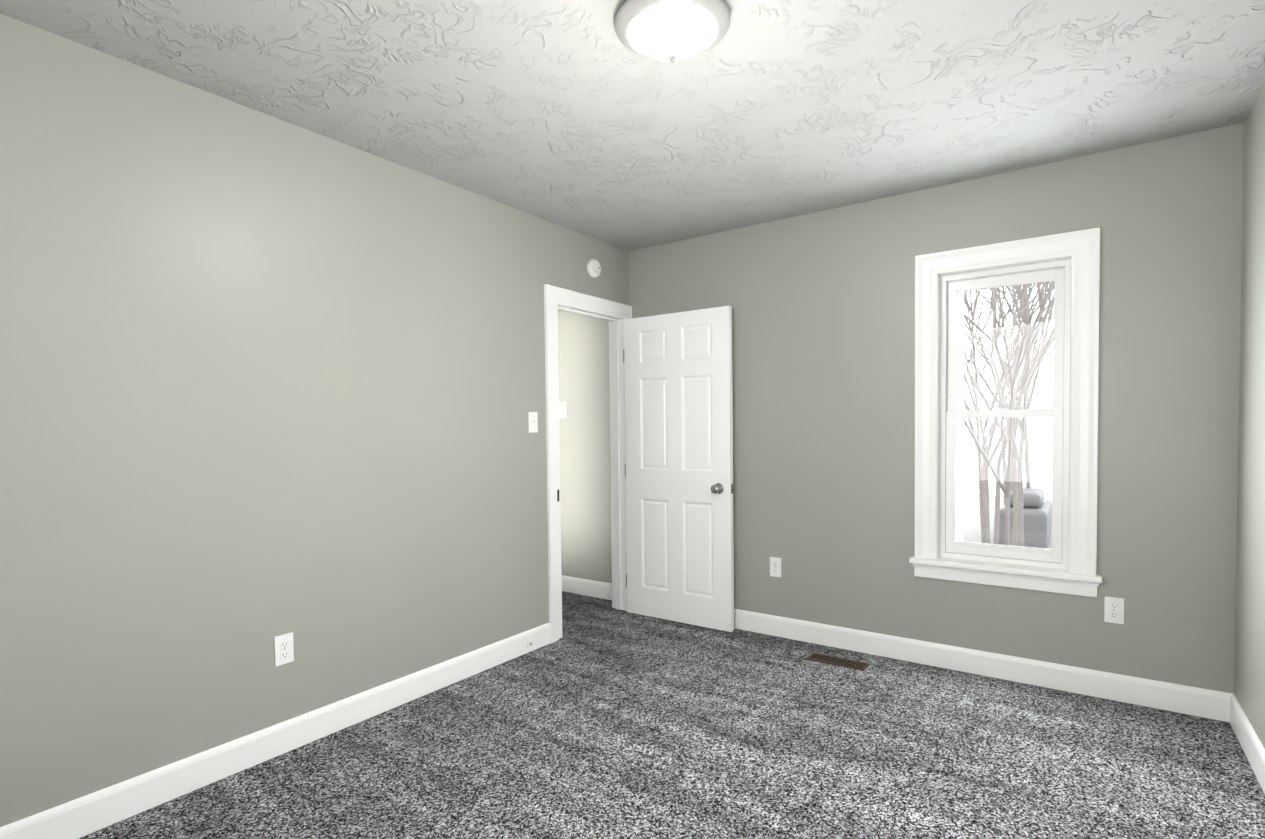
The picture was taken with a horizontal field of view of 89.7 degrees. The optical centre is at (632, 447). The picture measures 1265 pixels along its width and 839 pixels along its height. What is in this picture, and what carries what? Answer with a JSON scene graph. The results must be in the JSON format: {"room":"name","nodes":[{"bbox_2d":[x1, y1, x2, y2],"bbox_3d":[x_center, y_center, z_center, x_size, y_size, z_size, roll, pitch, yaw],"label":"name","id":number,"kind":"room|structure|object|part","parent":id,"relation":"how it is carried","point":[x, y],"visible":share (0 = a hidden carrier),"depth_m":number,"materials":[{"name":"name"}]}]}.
{"room":"empty bedroom","nodes":[
{"label":"empty bedroom","id":0,"kind":"room"},
{"bbox_2d":[0,14,628,826],"bbox_3d":[-1.246,-0.047,2.709,0.120,2.440,4.100,1,2,35],"label":"wall","id":1,"kind":"structure","parent":0,"point":[264,380],"depth_m":2.31,"materials":[{"name":"paint"}]},
{"bbox_2d":[0,623,550,838],"bbox_3d":[-1.421,1.126,2.363,0.014,0.119,3.260,1,2,35],"label":"baseboard","id":2,"kind":"structure","parent":1,"relation":"attached to","point":[80,817],"depth_m":2.35,"materials":[{"name":"white wood"}]},
{"bbox_2d":[527,640,532,647],"bbox_3d":[-0.570,1.095,3.549,0.004,0.032,0.044,1,2,35],"label":"jack","id":3,"kind":"object","parent":2,"relation":"attached to","point":[529,643],"visible":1,"depth_m":3.54,"materials":[{"name":"white plastic"}]},
{"bbox_2d":[274,632,293,666],"bbox_3d":[-1.349,0.782,2.465,0.007,0.115,0.070,1,2,35],"label":"outlet","id":4,"kind":"object","parent":1,"relation":"attached to","point":[280,641],"visible":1,"depth_m":2.46,"materials":[{"name":"white plastic"}]},
{"bbox_2d":[528,412,537,432],"bbox_3d":[-0.553,-0.142,3.567,0.017,0.115,0.070,1,2,35],"label":"light switch","id":5,"kind":"object","parent":1,"relation":"attached to","point":[532,422],"visible":1,"depth_m":3.56,"materials":[{"name":"white plastic"}]},
{"bbox_2d":[544,284,631,642],"bbox_3d":[-0.298,0.087,4.050,0.164,2.068,0.853,1,2,35],"label":"door frame","id":6,"kind":"structure","parent":1,"relation":"attached to","point":[617,442],"depth_m":3.93,"materials":[{"name":"white wood"}]},
{"bbox_3d":[-0.356,0.087,4.091,0.022,2.068,0.853,1,2,35],"label":"hall door casing trim","id":7,"kind":"part","parent":6,"relation":"part of","materials":[{"name":"white wood"}]},
{"bbox_2d":[623,306,733,631],"bbox_3d":[0.269,0.131,4.039,0.817,1.953,0.162,1,2,35],"label":"door","id":8,"kind":"structure","parent":6,"relation":"attached to","point":[679,455],"depth_m":4.00,"materials":[{"name":"white wood"}]},
{"bbox_3d":[-0.046,0.144,4.271,0.035,1.610,0.040,1,2,35],"label":"door hinge","id":9,"kind":"part","parent":8,"relation":"part of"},
{"bbox_3d":[0.554,0.246,3.842,0.121,0.066,0.162,1,2,35],"label":"knob","id":10,"kind":"part","parent":8,"relation":"part of","materials":[{"name":"silver metal"}]},
{"bbox_2d":[587,259,600,277],"bbox_3d":[-0.237,-1.125,3.985,0.034,0.116,0.116,1,2,35],"label":"smoke detector","id":11,"kind":"object","parent":1,"relation":"attached to","point":[593,268],"visible":1,"depth_m":3.96,"materials":[{"name":"white plastic"}]},
{"bbox_2d":[558,310,611,582],"bbox_3d":[-0.509,-0.123,4.918,1.230,2.440,0.160,1,2,35],"label":"wall","id":12,"kind":"structure","parent":0,"point":[584,424],"depth_m":4.71,"materials":[{"name":"paint"}]},
{"bbox_2d":[559,402,565,417],"bbox_3d":[-0.533,-0.284,4.821,0.070,0.115,0.017,1,2,35],"label":"hall light switch","id":13,"kind":"object","parent":12,"relation":"attached to","point":[562,410],"visible":0.96,"depth_m":4.82,"materials":[{"name":"white plastic"}]},
{"bbox_2d":[562,575,611,599],"bbox_3d":[-0.464,1.040,4.824,1.030,0.119,0.014,1,2,35],"label":"baseboard","id":14,"kind":"structure","parent":12,"relation":"attached to","point":[591,588],"depth_m":4.72,"materials":[{"name":"white wood"}]},
{"bbox_2d":[0,0,1264,250],"bbox_3d":[-0.425,-1.309,2.110,4.590,0.100,4.550,1,2,35],"label":"ceiling","id":15,"kind":"structure","parent":0,"point":[576,116],"depth_m":2.25,"materials":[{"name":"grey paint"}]},
{"bbox_2d":[615,0,729,63],"bbox_3d":[0.117,-1.193,1.865,0.336,0.129,0.336,1,2,35],"label":"ceiling light","id":16,"kind":"object","parent":15,"relation":"attached to","point":[672,31],"visible":1,"depth_m":1.80,"materials":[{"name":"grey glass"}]},
{"bbox_2d":[78,591,1264,838],"bbox_3d":[-0.397,1.220,2.187,4.590,0.080,4.550,1,2,35],"label":"floor","id":17,"kind":"structure","parent":0,"point":[600,719],"depth_m":2.37,"materials":[{"name":"carpet"}]},
{"bbox_2d":[806,652,869,670],"bbox_3d":[1.079,1.124,3.346,0.300,0.007,0.105,1,2,35],"label":"floor air vent","id":18,"kind":"object","parent":17,"relation":"on","point":[842,662],"visible":1,"depth_m":3.34,"materials":[{"name":"brown metal"}]},
{"bbox_2d":[629,123,1243,693],"bbox_3d":[1.330,-0.102,3.543,3.360,2.440,0.240,1,2,35],"label":"wall","id":19,"kind":"structure","parent":0,"point":[821,303],"depth_m":3.11,"materials":[{"name":"paint"}]},
{"bbox_2d":[770,557,780,576],"bbox_3d":[0.846,0.708,3.765,0.070,0.115,0.008,1,2,35],"label":"electrical outlet","id":20,"kind":"object","parent":19,"relation":"attached to","point":[775,566],"visible":1,"depth_m":3.76,"materials":[{"name":"white plastic"}]},
{"bbox_2d":[734,609,1232,721],"bbox_3d":[1.237,1.062,3.498,3.040,0.119,0.014,1,2,35],"label":"baseboard","id":21,"kind":"structure","parent":19,"relation":"attached to","point":[1195,701],"depth_m":3.08,"materials":[{"name":"white wood"}]},
{"bbox_2d":[909,557,1101,582],"bbox_3d":[1.819,0.585,3.142,0.805,0.028,0.212,1,2,35],"label":"window sill","id":22,"kind":"structure","parent":19,"relation":"attached to","point":[1054,573],"depth_m":3.05,"materials":[{"name":"white wood"}]},
{"bbox_2d":[913,227,1099,596],"bbox_3d":[1.835,-0.155,3.154,0.781,1.650,0.248,1,2,35],"label":"window","id":23,"kind":"structure","parent":19,"relation":"in","point":[946,280],"depth_m":3.06,"materials":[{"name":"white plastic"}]},
{"bbox_3d":[1.828,0.174,3.149,0.499,0.739,0.040,1,2,35],"label":"window sash","id":24,"kind":"part","parent":23,"relation":"part of","materials":[{"name":"white wood"}]},
{"bbox_3d":[1.836,-0.158,3.156,0.427,1.291,0.038,1,2,35],"label":"glass","id":25,"kind":"part","parent":23,"relation":"part of","materials":[{"name":"clear glass"}]},
{"bbox_3d":[1.842,-0.499,3.159,0.499,0.702,0.028,1,2,35],"label":"window sash","id":26,"kind":"part","parent":23,"relation":"part of","materials":[{"name":"white wood"}]},
{"bbox_2d":[1104,596,1123,623],"bbox_3d":[2.151,0.727,2.841,0.070,0.115,0.008,1,2,35],"label":"electrical outlet","id":27,"kind":"object","parent":19,"relation":"attached to","point":[1113,609],"visible":1,"depth_m":2.84,"materials":[{"name":"white plastic"}]},
{"bbox_2d":[1234,84,1264,748],"bbox_3d":[1.308,-0.017,0.779,0.200,2.440,4.300,1,2,35],"label":"wall","id":28,"kind":"structure","parent":0,"point":[1249,677],"depth_m":2.38,"materials":[{"name":"paint"}]},
{"bbox_2d":[1229,694,1264,793],"bbox_3d":[1.292,1.139,0.958,0.014,0.119,4.100,1,2,35],"label":"baseboard","id":29,"kind":"structure","parent":28,"relation":"attached to","point":[1249,741],"depth_m":2.33,"materials":[{"name":"white wood"}]},
{"label":"outside","id":30,"kind":"structure","parent":0,"visible":0},
{"bbox_2d":[963,494,1062,548],"bbox_3d":[12.549,3.582,20.418,30.000,0.200,39.500,1,2,35],"label":"ground","id":31,"kind":"structure","parent":30,"point":[974,536],"depth_m":29.01,"materials":[{"name":"white snow"}]},
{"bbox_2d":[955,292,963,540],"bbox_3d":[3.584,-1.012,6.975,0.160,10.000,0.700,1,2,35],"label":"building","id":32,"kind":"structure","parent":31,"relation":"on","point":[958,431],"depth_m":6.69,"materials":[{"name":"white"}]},
{"bbox_2d":[963,281,1053,545],"bbox_3d":[10.821,-3.698,19.993,11.610,14.430,27.324,1,2,35],"label":"tree","id":33,"kind":"object","parent":31,"relation":"on","point":[1008,438],"depth_m":15.76,"materials":[{"name":"grey plant"}]},
{"bbox_2d":[999,488,1051,547],"bbox_3d":[14.045,2.445,22.687,1.400,1.900,4.000,1,2,35],"label":"car","id":34,"kind":"object","parent":31,"relation":"on","point":[1045,534],"depth_m":21.23,"materials":[{"name":"grey metal"}]}
]}

